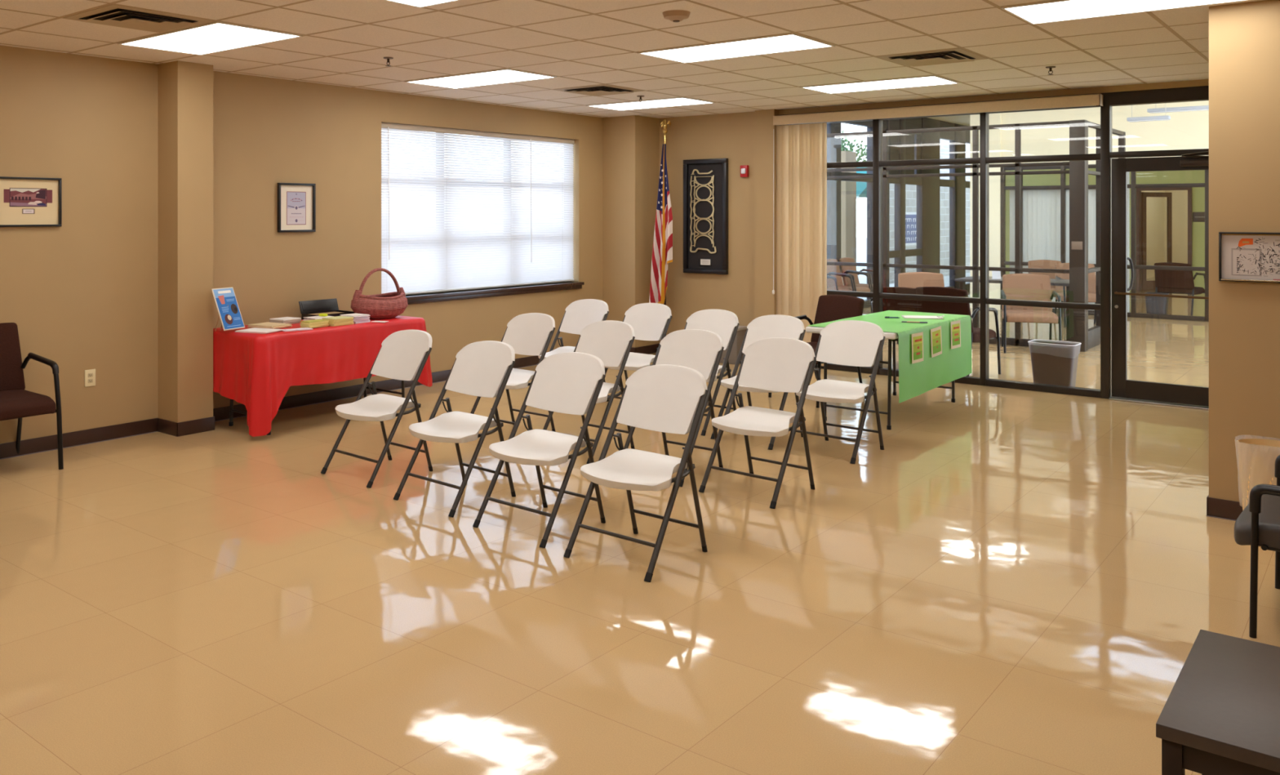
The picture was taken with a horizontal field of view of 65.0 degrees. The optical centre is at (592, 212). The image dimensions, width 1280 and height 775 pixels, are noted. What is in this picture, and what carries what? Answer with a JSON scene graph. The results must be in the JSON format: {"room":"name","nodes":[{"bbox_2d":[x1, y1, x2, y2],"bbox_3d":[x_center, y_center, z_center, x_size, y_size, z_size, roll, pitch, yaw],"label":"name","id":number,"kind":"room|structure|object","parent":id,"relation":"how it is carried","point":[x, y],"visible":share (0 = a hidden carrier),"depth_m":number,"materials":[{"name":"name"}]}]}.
{"room":"event hall","nodes":[
{"label":"event hall","id":0,"kind":"room"},
{"bbox_2d":[158,60,213,422],"bbox_3d":[-3.065,0.260,7.553,0.293,2.754,0.283,0,0,39],"label":"wall column","id":1,"kind":"structure","parent":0,"point":[185,89],"depth_m":7.45,"materials":[{"name":"beige paint"}]},
{"bbox_2d":[0,44,602,443],"bbox_3d":[-3.513,0.260,7.388,0.220,2.754,12.700,0,0,39],"label":"wall","id":2,"kind":"structure","parent":0,"point":[81,294],"depth_m":7.91,"materials":[{"name":"beige paint"}]},
{"bbox_2d":[0,176,62,226],"bbox_3d":[-3.823,-0.075,6.804,0.028,0.335,0.420,0,0,39],"label":"picture frame","id":3,"kind":"object","parent":2,"relation":"attached to","point":[24,202],"visible":1,"depth_m":6.82,"materials":[{"name":"black"}]},
{"bbox_2d":[4,187,52,206],"bbox_3d":[-3.826,-0.106,6.806,0.001,0.126,0.310,0,0,39],"label":"photograph","id":4,"kind":"object","parent":3,"relation":"attached to","point":[13,197],"depth_m":6.81,"materials":[{"name":"multicoloured"}]},
{"bbox_2d":[84,368,95,386],"bbox_3d":[-3.571,1.172,7.133,0.010,0.120,0.076,0,0,39],"label":"wall outlet","id":5,"kind":"object","parent":2,"relation":"attached to","point":[90,375],"visible":1,"depth_m":7.13,"materials":[{"name":"beige plastic"}]},
{"bbox_2d":[277,182,315,232],"bbox_3d":[-2.494,-0.046,8.459,0.030,0.412,0.360,0,0,39],"label":"frame","id":6,"kind":"object","parent":2,"relation":"attached to","point":[296,202],"visible":1,"depth_m":8.46,"materials":[{"name":"black"}]},
{"bbox_2d":[0,342,659,458],"bbox_3d":[-3.241,1.586,7.170,0.477,0.102,12.300,0,0,39],"label":"baseboard","id":7,"kind":"structure","parent":2,"relation":"attached to","point":[199,425],"depth_m":7.47,"materials":[{"name":"plastic"}]},
{"bbox_2d":[385,132,569,294],"bbox_3d":[-1.177,-0.028,10.398,0.060,1.620,2.841,0,0,39],"label":"window","id":8,"kind":"structure","parent":2,"relation":"in","point":[437,132],"depth_m":10.56,"materials":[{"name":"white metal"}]},
{"bbox_2d":[381,122,574,294],"bbox_3d":[-1.094,-0.032,10.331,0.044,1.604,2.817,0,0,39],"label":"window blind","id":9,"kind":"object","parent":8,"relation":"attached to","point":[495,261],"visible":0.98,"depth_m":10.18,"materials":[{"name":"beige plastic"}]},
{"bbox_2d":[405,281,584,304],"bbox_3d":[-1.064,0.820,10.326,0.185,0.075,2.871,0,0,39],"label":"window sill","id":10,"kind":"structure","parent":2,"relation":"attached to","point":[462,295],"depth_m":10.24,"materials":[{"name":"black wood"}]},
{"bbox_2d":[0,0,1262,118],"bbox_3d":[-0.383,-1.142,4.877,8.350,0.050,12.700,0,0,39],"label":"ceiling","id":11,"kind":"structure","parent":0,"point":[511,12],"depth_m":6.65,"materials":[{"name":"tile"}]},
{"bbox_2d":[63,4,213,32],"bbox_3d":[-2.610,-1.107,5.775,0.586,0.020,0.586,0,0,39],"label":"ceiling vent","id":12,"kind":"object","parent":11,"relation":"in","point":[113,15],"visible":1,"depth_m":5.75,"materials":[{"name":"black metal"}]},
{"bbox_2d":[118,21,302,54],"bbox_3d":[-2.466,-1.113,6.441,1.195,0.009,0.586,0,0,39],"label":"recessed light","id":13,"kind":"object","parent":11,"relation":"in","point":[217,36],"visible":1,"depth_m":6.40,"materials":[{"name":"white plastic"}]},
{"bbox_2d":[386,0,458,7],"bbox_3d":[-0.645,-1.113,4.814,1.195,0.009,0.586,0,0,39],"label":"recessed light","id":14,"kind":"object","parent":11,"relation":"in","point":[419,3],"visible":1,"depth_m":5.29,"materials":[{"name":"white"}]},
{"bbox_2d":[404,68,556,88],"bbox_3d":[-0.941,-1.113,8.343,1.195,0.009,0.586,0,0,39],"label":"recessed light","id":15,"kind":"object","parent":11,"relation":"in","point":[504,75],"visible":1,"depth_m":8.31,"materials":[{"name":"white plastic"}]},
{"bbox_2d":[553,84,641,96],"bbox_3d":[0.060,-1.107,9.104,0.586,0.020,0.586,0,0,39],"label":"ceiling vent","id":16,"kind":"object","parent":11,"relation":"in","point":[603,89],"visible":1,"depth_m":9.06,"materials":[{"name":"metal"}]},
{"bbox_2d":[0,0,1208,117],"bbox_3d":[-0.355,-1.117,4.855,7.878,0.004,12.300,0,0,39],"label":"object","id":17,"kind":"structure","parent":11,"relation":"attached to","point":[994,5],"depth_m":6.71,"materials":[{"name":"beige paint"}]},
{"bbox_2d":[586,97,715,110],"bbox_3d":[0.585,-1.113,10.246,1.195,0.009,0.586,0,0,39],"label":"recessed light","id":18,"kind":"object","parent":11,"relation":"in","point":[677,101],"visible":1,"depth_m":10.24,"materials":[{"name":"white"}]},
{"bbox_2d":[662,9,690,22],"bbox_3d":[0.467,-1.091,5.593,0.156,0.052,0.156,0,0,39],"label":"smoke detector","id":19,"kind":"object","parent":11,"relation":"attached to","point":[675,15],"visible":1,"depth_m":5.55,"materials":[{"name":"beige plastic"}]},
{"bbox_2d":[637,32,835,62],"bbox_3d":[0.962,-1.113,6.818,1.195,0.009,0.586,0,0,39],"label":"recessed light","id":20,"kind":"object","parent":11,"relation":"in","point":[792,42],"visible":1,"depth_m":6.75,"materials":[{"name":"white plastic"}]},
{"bbox_2d":[800,75,959,93],"bbox_3d":[2.487,-1.113,8.720,1.195,0.009,0.586,0,0,39],"label":"recessed light","id":21,"kind":"object","parent":11,"relation":"in","point":[931,80],"visible":1,"depth_m":8.68,"materials":[{"name":"white"}]},
{"bbox_2d":[876,48,986,66],"bbox_3d":[2.438,-1.107,7.197,0.586,0.020,0.586,0,0,39],"label":"ceiling vent","id":22,"kind":"object","parent":11,"relation":"in","point":[955,55],"visible":1,"depth_m":7.16,"materials":[{"name":"metal"}]},
{"bbox_2d":[1000,0,1246,24],"bbox_3d":[2.864,-1.113,5.292,1.195,0.009,0.586,0,0,39],"label":"recessed light","id":23,"kind":"object","parent":11,"relation":"in","point":[1055,11],"visible":1,"depth_m":5.41,"materials":[{"name":"white plastic"}]},
{"bbox_2d":[602,115,659,347],"bbox_3d":[0.455,0.260,11.794,0.478,2.754,0.500,0,0,39],"label":"column","id":24,"kind":"structure","parent":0,"point":[631,143],"depth_m":11.60,"materials":[{"name":"beige paint"}]},
{"bbox_2d":[0,276,1279,774],"bbox_3d":[6.815,1.667,13.013,9.400,0.060,34.400,0,0,39],"label":"floor","id":25,"kind":"structure","parent":0,"point":[1019,581],"depth_m":4.30,"materials":[{"name":"beige tile"}]},
{"bbox_2d":[0,322,63,469],"bbox_3d":[-3.818,1.178,6.395,0.658,0.923,0.585,0,0,39],"label":"armchair","id":26,"kind":"object","parent":25,"relation":"on","point":[15,402],"visible":1,"depth_m":6.54,"materials":[{"name":"brown fabric"}]},
{"bbox_2d":[228,377,404,435],"bbox_3d":[-2.185,1.264,8.073,0.700,0.745,1.570,0,0,39],"label":"folding table","id":27,"kind":"object","parent":25,"relation":"on","point":[232,410],"visible":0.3,"depth_m":8.40,"materials":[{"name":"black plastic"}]},
{"bbox_2d":[213,315,432,436],"bbox_3d":[-2.174,1.244,8.067,0.847,0.715,1.733,0,0,39],"label":"tablecloth","id":28,"kind":"object","parent":27,"relation":"on","point":[255,371],"visible":0.75,"depth_m":7.49,"materials":[{"name":"red fabric"}]},
{"bbox_2d":[211,286,244,330],"bbox_3d":[-2.738,0.723,7.524,0.146,0.320,0.212,0,0,25],"label":"display card","id":29,"kind":"object","parent":28,"relation":"on","point":[225,300],"visible":1,"depth_m":7.51,"materials":[{"name":"blue paper"}]},
{"bbox_2d":[235,327,284,333],"bbox_3d":[-2.485,0.878,7.491,0.294,0.012,0.206,0,0,22],"label":"paper stack","id":30,"kind":"object","parent":28,"relation":"on","point":[255,330],"visible":1,"depth_m":7.46,"materials":[{"name":"white"}]},
{"bbox_2d":[247,321,292,328],"bbox_3d":[-2.502,0.873,7.781,0.286,0.021,0.222,0,0,27],"label":"paper stack","id":31,"kind":"object","parent":28,"relation":"on","point":[261,325],"visible":0.98,"depth_m":7.73,"materials":[{"name":"beige"}]},
{"bbox_2d":[299,319,328,328],"bbox_3d":[-2.154,0.858,7.774,0.121,0.052,0.202,0,0,33],"label":"paper stack","id":32,"kind":"object","parent":28,"relation":"on","point":[313,323],"visible":1,"depth_m":7.72,"materials":[{"name":"yellow"}]},
{"bbox_2d":[298,297,355,319],"bbox_3d":[-2.227,0.809,8.421,0.261,0.149,0.380,0,0,39],"label":"tray","id":33,"kind":"object","parent":28,"relation":"on","point":[329,306],"visible":0.81,"depth_m":8.46,"materials":[{"name":"black"}]},
{"bbox_2d":[301,310,355,319],"bbox_3d":[-2.211,0.859,8.408,0.220,0.050,0.380,0,0,39],"label":"book","id":34,"kind":"object","parent":33,"relation":"on","point":[304,313],"depth_m":8.40,"materials":[{"name":"black"}]},
{"bbox_2d":[321,315,353,326],"bbox_3d":[-2.017,0.855,7.945,0.162,0.058,0.199,0,0,36],"label":"paper stack","id":35,"kind":"object","parent":28,"relation":"on","point":[337,320],"visible":0.89,"depth_m":7.90,"materials":[{"name":"yellow"}]},
{"bbox_2d":[339,312,370,324],"bbox_3d":[-1.924,0.853,8.125,0.190,0.062,0.181,0,0,36],"label":"paper stack","id":36,"kind":"object","parent":28,"relation":"on","point":[357,317],"visible":0.77,"depth_m":8.08,"materials":[{"name":"white"}]},
{"bbox_2d":[351,267,408,319],"bbox_3d":[-1.799,0.674,8.474,0.485,0.420,0.396,0,0,-22],"label":"basket","id":37,"kind":"object","parent":28,"relation":"on","point":[389,304],"visible":0.91,"depth_m":8.34,"materials":[{"name":"red wicker"}]},
{"bbox_2d":[320,329,432,488],"bbox_3d":[-1.332,1.204,6.347,0.514,0.880,0.574,0,0,42],"label":"folding chair","id":38,"kind":"object","parent":25,"relation":"on","point":[403,355],"visible":1,"depth_m":6.37,"materials":[{"name":"white plastic"}]},
{"bbox_2d":[393,340,515,517],"bbox_3d":[-0.761,1.204,5.773,0.514,0.880,0.574,0,0,42],"label":"folding chair","id":39,"kind":"object","parent":25,"relation":"on","point":[484,368],"visible":1,"depth_m":5.80,"materials":[{"name":"white plastic"}]},
{"bbox_2d":[470,312,555,431],"bbox_3d":[-0.593,1.204,7.450,0.514,0.880,0.574,0,0,41],"label":"folding chair","id":40,"kind":"object","parent":25,"relation":"on","point":[530,333],"visible":0.57,"depth_m":7.53,"materials":[{"name":"white plastic"}]},
{"bbox_2d":[472,351,605,547],"bbox_3d":[-0.248,1.204,5.278,0.514,0.880,0.574,0,0,41],"label":"folding chair","id":41,"kind":"object","parent":25,"relation":"on","point":[566,382],"visible":1,"depth_m":5.30,"materials":[{"name":"white plastic"}]},
{"bbox_2d":[537,298,608,401],"bbox_3d":[-0.175,1.204,8.692,0.514,0.880,0.574,0,0,41],"label":"folding chair","id":42,"kind":"object","parent":25,"relation":"on","point":[580,313],"visible":0.51,"depth_m":8.84,"materials":[{"name":"white plastic"}]},
{"bbox_2d":[542,320,635,463],"bbox_3d":[-0.025,1.204,6.912,0.514,0.880,0.574,0,0,41],"label":"folding chair","id":43,"kind":"object","parent":25,"relation":"on","point":[611,341],"visible":0.55,"depth_m":6.96,"materials":[{"name":"white plastic"}]},
{"bbox_2d":[563,364,708,582],"bbox_3d":[0.238,1.204,4.824,0.514,0.880,0.574,0,0,41],"label":"folding chair","id":44,"kind":"object","parent":25,"relation":"on","point":[671,398],"visible":1,"depth_m":4.85,"materials":[{"name":"white plastic"}]},
{"bbox_2d":[604,302,671,399],"bbox_3d":[0.341,1.204,8.310,0.514,0.880,0.574,0,0,42],"label":"folding chair","id":45,"kind":"object","parent":25,"relation":"on","point":[649,321],"visible":0.59,"depth_m":8.38,"materials":[{"name":"white plastic"}]},
{"bbox_2d":[653,119,671,355],"bbox_3d":[0.824,0.286,11.409,0.300,2.702,0.300,0,0,39],"label":"flag stand","id":46,"kind":"object","parent":25,"relation":"on","point":[664,123],"visible":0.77,"depth_m":11.40,"materials":[{"name":"gold metal"}]},
{"bbox_2d":[648,143,672,303],"bbox_3d":[0.782,0.157,11.347,0.302,1.881,0.088,0,0,39],"label":"flag","id":47,"kind":"object","parent":46,"relation":"hanging from","point":[662,251],"visible":0.99,"depth_m":11.34,"materials":[{"name":"multicoloured fabric"}]},
{"bbox_2d":[623,328,724,486],"bbox_3d":[0.517,1.204,6.374,0.514,0.880,0.574,0,0,40],"label":"folding chair","id":48,"kind":"object","parent":25,"relation":"on","point":[700,350],"visible":0.44,"depth_m":6.47,"materials":[{"name":"white plastic"}]},
{"bbox_2d":[684,308,739,435],"bbox_3d":[0.815,1.204,7.751,0.514,0.880,0.574,0,0,42],"label":"folding chair","id":49,"kind":"object","parent":25,"relation":"on","point":[725,323],"visible":0.47,"depth_m":7.80,"materials":[{"name":"white plastic"}]},
{"bbox_2d":[720,325,746,364],"bbox_3d":[1.500,1.440,11.020,0.360,0.395,0.260,0,0,39],"label":"storage box","id":50,"kind":"object","parent":25,"relation":"on","point":[741,331],"visible":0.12,"depth_m":10.86,"materials":[{"name":"brown cardboard"}]},
{"bbox_2d":[698,337,816,508],"bbox_3d":[1.001,1.204,5.929,0.514,0.880,0.574,0,0,42],"label":"folding chair","id":51,"kind":"object","parent":25,"relation":"on","point":[780,364],"visible":1,"depth_m":5.96,"materials":[{"name":"white plastic"}]},
{"bbox_2d":[710,314,805,449],"bbox_3d":[1.233,1.204,7.313,0.514,0.880,0.574,0,0,42],"label":"folding chair","id":52,"kind":"object","parent":25,"relation":"on","point":[764,326],"visible":0.4,"depth_m":7.44,"materials":[{"name":"white plastic"}]},
{"bbox_2d":[768,294,865,408],"bbox_3d":[1.998,1.188,8.854,0.657,0.903,0.605,0,0,-33],"label":"armchair","id":53,"kind":"object","parent":25,"relation":"on","point":[830,308],"visible":0.21,"depth_m":8.99,"materials":[{"name":"brown fabric"}]},
{"bbox_2d":[795,320,884,463],"bbox_3d":[1.699,1.204,6.920,0.514,0.880,0.574,0,0,42],"label":"folding chair","id":54,"kind":"object","parent":25,"relation":"on","point":[857,343],"visible":0.93,"depth_m":6.96,"materials":[{"name":"white plastic"}]},
{"bbox_2d":[826,271,854,291],"bbox_3d":[3.645,1.188,15.492,0.657,0.903,0.585,0,0,39],"label":"armchair","id":55,"kind":"object","parent":25,"relation":"on","point":[850,277],"visible":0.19,"depth_m":15.53,"materials":[{"name":"metal"}]},
{"bbox_2d":[826,258,872,313],"bbox_3d":[4.039,1.188,15.983,0.657,0.903,0.585,0,0,39],"label":"armchair","id":56,"kind":"object","parent":25,"relation":"on","point":[833,268],"visible":0.64,"depth_m":16.02,"materials":[{"name":"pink fabric"}]},
{"bbox_2d":[839,257,872,298],"bbox_3d":[4.433,1.188,16.474,0.657,0.903,0.585,0,0,39],"label":"armchair","id":57,"kind":"object","parent":25,"relation":"on","point":[846,282],"visible":0.53,"depth_m":16.50,"materials":[{"name":"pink fabric"}]},
{"bbox_2d":[805,325,955,429],"bbox_3d":[2.479,1.264,8.306,0.725,0.745,1.690,0,0,39],"label":"folding table","id":58,"kind":"object","parent":25,"relation":"on","point":[891,336],"visible":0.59,"depth_m":7.77,"materials":[{"name":"white plastic"}]},
{"bbox_2d":[808,310,972,403],"bbox_3d":[2.490,1.147,8.297,0.753,0.521,1.630,0,0,39],"label":"tablecloth","id":59,"kind":"object","parent":58,"relation":"on","point":[916,379],"visible":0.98,"depth_m":8.08,"materials":[{"name":"green fabric"}]},
{"bbox_2d":[911,331,923,364],"bbox_3d":[2.495,1.032,7.697,0.010,0.229,0.239,0,0,39],"label":"poster","id":60,"kind":"object","parent":59,"relation":"attached to","point":[917,338],"visible":1,"depth_m":7.68,"materials":[{"name":"beige paper"}]},
{"bbox_2d":[930,325,942,357],"bbox_3d":[2.750,1.027,8.018,0.010,0.233,0.243,0,0,39],"label":"poster","id":61,"kind":"object","parent":59,"relation":"attached to","point":[935,333],"visible":1,"depth_m":8.01,"materials":[{"name":"beige paper"}]},
{"bbox_2d":[951,320,960,349],"bbox_3d":[3.032,1.012,8.369,0.010,0.229,0.239,0,0,39],"label":"poster","id":62,"kind":"object","parent":59,"relation":"attached to","point":[955,325],"visible":1,"depth_m":8.36,"materials":[{"name":"beige paper"}]},
{"bbox_2d":[871,286,917,311],"bbox_3d":[3.308,1.208,10.838,0.585,0.863,0.657,0,0,19],"label":"armchair","id":63,"kind":"object","parent":25,"relation":"on","point":[898,304],"visible":0.09,"depth_m":10.57,"materials":[{"name":"brown fabric"}]},
{"bbox_2d":[896,271,944,343],"bbox_3d":[4.076,1.188,12.244,0.645,0.903,0.657,0,0,4],"label":"armchair","id":64,"kind":"object","parent":25,"relation":"on","point":[910,279],"visible":0.13,"depth_m":12.49,"materials":[{"name":"beige fabric"}]},
{"bbox_2d":[915,286,1000,376],"bbox_3d":[3.699,1.188,10.226,0.657,0.903,0.645,0,0,-41],"label":"armchair","id":65,"kind":"object","parent":25,"relation":"on","point":[926,306],"visible":0.46,"depth_m":10.05,"materials":[{"name":"brown fabric"}]},
{"bbox_2d":[826,119,1125,351],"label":"glass partition","id":66,"kind":"structure","parent":25,"relation":"on","point":[1078,271],"depth_m":12.37,"materials":[{"name":"brown paint"}]},
{"bbox_2d":[955,275,1069,340],"bbox_3d":[5.793,1.267,13.576,1.500,0.740,0.800,0,0,39],"label":"table","id":67,"kind":"object","parent":25,"relation":"on","point":[1054,282],"visible":0.27,"depth_m":13.18,"materials":[{"name":"grey"}]},
{"bbox_2d":[1000,273,1062,352],"bbox_3d":[5.199,1.188,11.951,0.625,0.903,0.657,0,0,17],"label":"armchair","id":68,"kind":"object","parent":25,"relation":"on","point":[1028,286],"visible":0.92,"depth_m":12.11,"materials":[{"name":"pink fabric"}]},
{"bbox_2d":[1027,259,1062,316],"bbox_3d":[7.083,1.188,15.539,0.585,0.903,0.657,0,0,9],"label":"armchair","id":69,"kind":"object","parent":25,"relation":"on","point":[1036,264],"visible":0.12,"depth_m":15.78,"materials":[{"name":"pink fabric"}]},
{"bbox_2d":[1027,338,1081,386],"bbox_3d":[4.324,1.423,9.396,0.428,0.429,0.281,0,0,41],"label":"wastebasket","id":70,"kind":"object","parent":25,"relation":"on","point":[1055,363],"visible":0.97,"depth_m":9.30,"materials":[{"name":"brown plastic"}]},
{"bbox_2d":[1054,262,1095,327],"bbox_3d":[7.113,1.188,14.618,0.645,0.903,0.657,0,0,9],"label":"armchair","id":71,"kind":"object","parent":25,"relation":"on","point":[1060,290],"visible":0.38,"depth_m":14.79,"materials":[{"name":"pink fabric"}]},
{"bbox_2d":[1144,292,1168,314],"bbox_3d":[8.861,1.447,15.756,0.320,0.380,0.240,0,0,39],"label":"wastebasket","id":72,"kind":"object","parent":25,"relation":"on","point":[1154,304],"visible":0.79,"depth_m":15.67,"materials":[{"name":"grey plastic"}]},
{"bbox_2d":[1154,262,1204,315],"bbox_3d":[9.347,1.208,15.990,0.657,0.863,0.625,0,0,-41],"label":"armchair","id":73,"kind":"object","parent":25,"relation":"on","point":[1178,282],"visible":0.88,"depth_m":15.81,"materials":[{"name":"brown fabric"}]},
{"bbox_2d":[1155,629,1279,774],"bbox_3d":[1.696,1.387,2.299,0.610,0.500,0.650,0,0,39],"label":"side table","id":74,"kind":"object","parent":25,"relation":"on","point":[1220,715],"visible":1,"depth_m":2.28,"materials":[{"name":"brown laminate"}]},
{"bbox_2d":[1234,454,1279,638],"bbox_3d":[2.982,1.228,3.941,0.722,0.823,0.707,0,0,41],"label":"armchair","id":75,"kind":"object","parent":25,"relation":"on","point":[1258,524],"visible":1,"depth_m":3.87,"materials":[{"name":"grey plastic"}]},
{"bbox_2d":[1236,438,1279,546],"bbox_3d":[3.375,1.382,4.952,0.351,0.510,0.279,0,0,39],"label":"wastebasket","id":76,"kind":"object","parent":25,"relation":"on","point":[1257,457],"visible":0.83,"depth_m":4.94,"materials":[{"name":"brown plastic"}]},
{"bbox_2d":[826,117,969,307],"bbox_3d":[4.853,-0.113,17.599,0.120,3.500,13.700,0,0,39],"label":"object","id":77,"kind":"structure","parent":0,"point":[924,145],"depth_m":19.35,"materials":[{"name":"black glass"}]},
{"bbox_2d":[659,79,1208,342],"bbox_3d":[2.938,0.260,10.175,6.558,2.754,0.280,0,0,39],"label":"wall","id":78,"kind":"structure","parent":0,"point":[743,138],"depth_m":11.13,"materials":[{"name":"beige paint"}]},
{"bbox_2d":[683,158,728,274],"bbox_3d":[1.281,0.037,11.395,0.575,1.300,0.050,0,0,39],"label":"art","id":79,"kind":"object","parent":78,"relation":"attached to","point":[705,181],"visible":1,"depth_m":11.40,"materials":[{"name":"black"}]},
{"bbox_2d":[773,93,1102,124],"bbox_3d":[3.220,-0.993,9.809,3.200,0.100,0.116,0,0,39],"label":"blind valance","id":80,"kind":"object","parent":78,"relation":"attached to","point":[1091,99],"visible":1,"depth_m":9.60,"materials":[{"name":"beige fabric"}]},
{"bbox_2d":[781,85,1208,398],"bbox_3d":[3.778,0.287,9.521,4.430,2.700,0.100,0,0,39],"label":"window","id":81,"kind":"structure","parent":78,"relation":"in","point":[1200,93],"depth_m":9.45,"materials":[{"name":"brown metal"}]},
{"bbox_2d":[772,105,1094,365],"bbox_3d":[3.182,0.309,9.824,3.179,2.575,0.088,0,0,39],"label":"vertical blind","id":82,"kind":"object","parent":81,"relation":"attached to","point":[801,148],"visible":0.81,"depth_m":10.63,"materials":[{"name":"beige fabric"}]},
{"bbox_2d":[1108,151,1208,409],"bbox_3d":[4.992,0.558,8.509,1.090,2.158,0.233,0,0,39],"label":"door","id":83,"kind":"structure","parent":81,"relation":"attached to","point":[1123,388],"depth_m":8.78,"materials":[{"name":"brown metal"}]},
{"bbox_2d":[928,115,969,125],"bbox_3d":[10.847,-1.913,17.919,9.250,0.100,21.700,0,0,39],"label":"ceiling","id":84,"kind":"structure","parent":0,"point":[959,119],"depth_m":19.85,"materials":[{"name":"beige paint"}]},
{"bbox_2d":[1126,105,1170,121],"bbox_3d":[7.754,-1.574,13.991,0.520,0.578,0.160,0,0,39],"label":"pendant light","id":85,"kind":"object","parent":84,"relation":"hanging from","point":[1162,117],"visible":0.87,"depth_m":13.93,"materials":[{"name":"grey"}]},
{"bbox_2d":[1146,105,1208,113],"bbox_3d":[8.253,-1.639,13.911,0.980,0.448,0.160,0,0,39],"label":"pendant light","id":86,"kind":"object","parent":84,"relation":"hanging from","point":[1198,108],"visible":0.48,"depth_m":13.93,"materials":[{"name":"grey"}]},
{"bbox_2d":[1148,108,1208,113],"bbox_3d":[8.253,-1.419,13.911,0.940,0.008,0.120,0,0,39],"label":"diffuser","id":87,"kind":"object","parent":86,"relation":"attached to","point":[1150,110],"depth_m":13.98,"materials":[{"name":"white"}]},
{"bbox_2d":[969,100,1208,309],"bbox_3d":[9.559,-0.113,15.011,7.620,3.500,0.250,0,0,39],"label":"wall","id":88,"kind":"structure","parent":0,"point":[1187,130],"depth_m":16.41,"materials":[{"name":"beige paint"}]},
{"bbox_2d":[1000,164,1208,321],"bbox_3d":[8.504,0.427,15.773,4.020,2.420,0.080,0,0,39],"label":"window","id":89,"kind":"structure","parent":88,"relation":"in","point":[1133,185],"depth_m":15.74,"materials":[{"name":"brown metal"}]},
{"bbox_2d":[1009,188,1095,310],"bbox_3d":[7.661,0.592,16.642,1.421,2.030,0.040,0,0,39],"label":"vertical blind","id":90,"kind":"object","parent":89,"relation":"attached to","point":[1041,207],"visible":0.42,"depth_m":16.73,"materials":[{"name":"white fabric"}]},
{"bbox_2d":[1127,171,1129,311],"bbox_3d":[8.433,0.452,16.022,0.362,2.310,0.040,0,0,39],"label":"vertical blind","id":91,"kind":"object","parent":89,"relation":"attached to","point":[1128,172],"visible":0.04,"depth_m":15.96,"materials":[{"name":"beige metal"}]},
{"bbox_2d":[1005,168,1204,293],"bbox_3d":[10.882,-0.113,17.923,9.200,3.500,5.950,0,0,39],"label":"wall","id":92,"kind":"structure","parent":0,"point":[1190,175],"depth_m":20.79,"materials":[{"name":"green paint"}]},
{"bbox_2d":[1141,190,1187,278],"bbox_3d":[14.021,-0.113,23.674,2.300,3.500,6.950,0,0,39],"label":"wall","id":93,"kind":"structure","parent":0,"point":[1156,206],"depth_m":26.62,"materials":[{"name":"beige paint"}]},
{"bbox_2d":[1141,191,1172,290],"bbox_3d":[12.024,0.597,21.383,0.880,2.080,0.040,0,0,-23],"label":"door","id":94,"kind":"structure","parent":93,"relation":"in","point":[1145,285],"depth_m":21.25,"materials":[{"name":"brown"}]},
{"bbox_2d":[1136,186,1191,291],"bbox_3d":[11.862,0.542,20.823,1.020,2.190,0.220,0,0,39],"label":"trim","id":95,"kind":"structure","parent":93,"relation":"attached to","point":[1188,188],"depth_m":21.01,"materials":[{"name":"brown"}]},
{"bbox_2d":[1208,0,1279,502],"bbox_3d":[5.089,0.260,6.321,1.620,2.754,3.600,0,0,39],"label":"wall partition","id":96,"kind":"structure","parent":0,"point":[1244,37],"depth_m":5.33,"materials":[{"name":"beige paint"}]},
{"bbox_2d":[0,364,1235,520],"bbox_3d":[-0.508,1.635,4.664,7.859,0.004,11.810,0,0,39],"label":"baseboard","id":97,"kind":"structure","parent":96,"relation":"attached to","point":[535,364],"depth_m":7.37,"materials":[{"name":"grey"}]},
{"bbox_2d":[1218,231,1279,283],"bbox_3d":[3.531,0.232,5.242,0.440,0.262,0.034,0,0,39],"label":"framed map","id":98,"kind":"object","parent":96,"relation":"attached to","point":[1243,256],"visible":1,"depth_m":5.30,"materials":[{"name":"black"}]},
{"bbox_3d":[1.685,0.260,0.943,0.200,2.754,9.150,0,0,39],"label":"wall","id":99,"kind":"structure","parent":0,"visible":0},
{"bbox_2d":[1206,494,1242,519],"bbox_3d":[2.161,1.586,2.837,1.429,0.102,12.300,0,0,39],"label":"baseboard","id":100,"kind":"structure","parent":99,"relation":"attached to","point":[1220,508],"depth_m":5.37,"materials":[{"name":"plastic"}]},
{"label":"outside","id":101,"kind":"structure","parent":0,"visible":0},
{"bbox_2d":[381,231,969,299],"bbox_3d":[-15.009,1.777,38.465,56.700,0.120,90.000,0,0,39],"label":"ground","id":102,"kind":"structure","parent":101,"point":[861,242],"depth_m":37.26,"materials":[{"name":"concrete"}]},
{"bbox_2d":[840,151,856,285],"bbox_3d":[5.543,0.187,22.334,0.450,3.100,0.550,0,0,39],"label":"column","id":103,"kind":"structure","parent":102,"relation":"on","point":[848,188],"depth_m":22.09,"materials":[{"name":"paint"}]},
{"bbox_2d":[840,129,866,161],"bbox_3d":[7.409,-0.575,32.521,3.585,4.605,3.470,0,0,34],"label":"tree","id":104,"kind":"object","parent":102,"relation":"on","point":[843,148],"visible":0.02,"depth_m":31.84,"materials":[{"name":"green plant"}]},
{"bbox_2d":[889,138,969,283],"bbox_3d":[10.810,-0.413,29.102,0.300,4.300,12.300,0,0,39],"label":"wall","id":105,"kind":"structure","parent":102,"relation":"on","point":[910,189],"depth_m":27.22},
{"bbox_2d":[856,167,866,198],"bbox_3d":[6.133,-0.733,23.989,1.160,0.800,1.530,0,0,39],"label":"awning","id":106,"kind":"object","parent":105,"relation":"attached to","point":[861,187],"visible":0.13,"depth_m":23.45,"materials":[{"name":"teal fabric"}]},
{"bbox_2d":[905,212,916,245],"bbox_3d":[8.031,0.397,25.369,0.014,0.840,1.040,0,0,39],"label":"banner","id":107,"kind":"object","parent":105,"relation":"attached to","point":[910,217],"visible":0.83,"depth_m":25.38,"materials":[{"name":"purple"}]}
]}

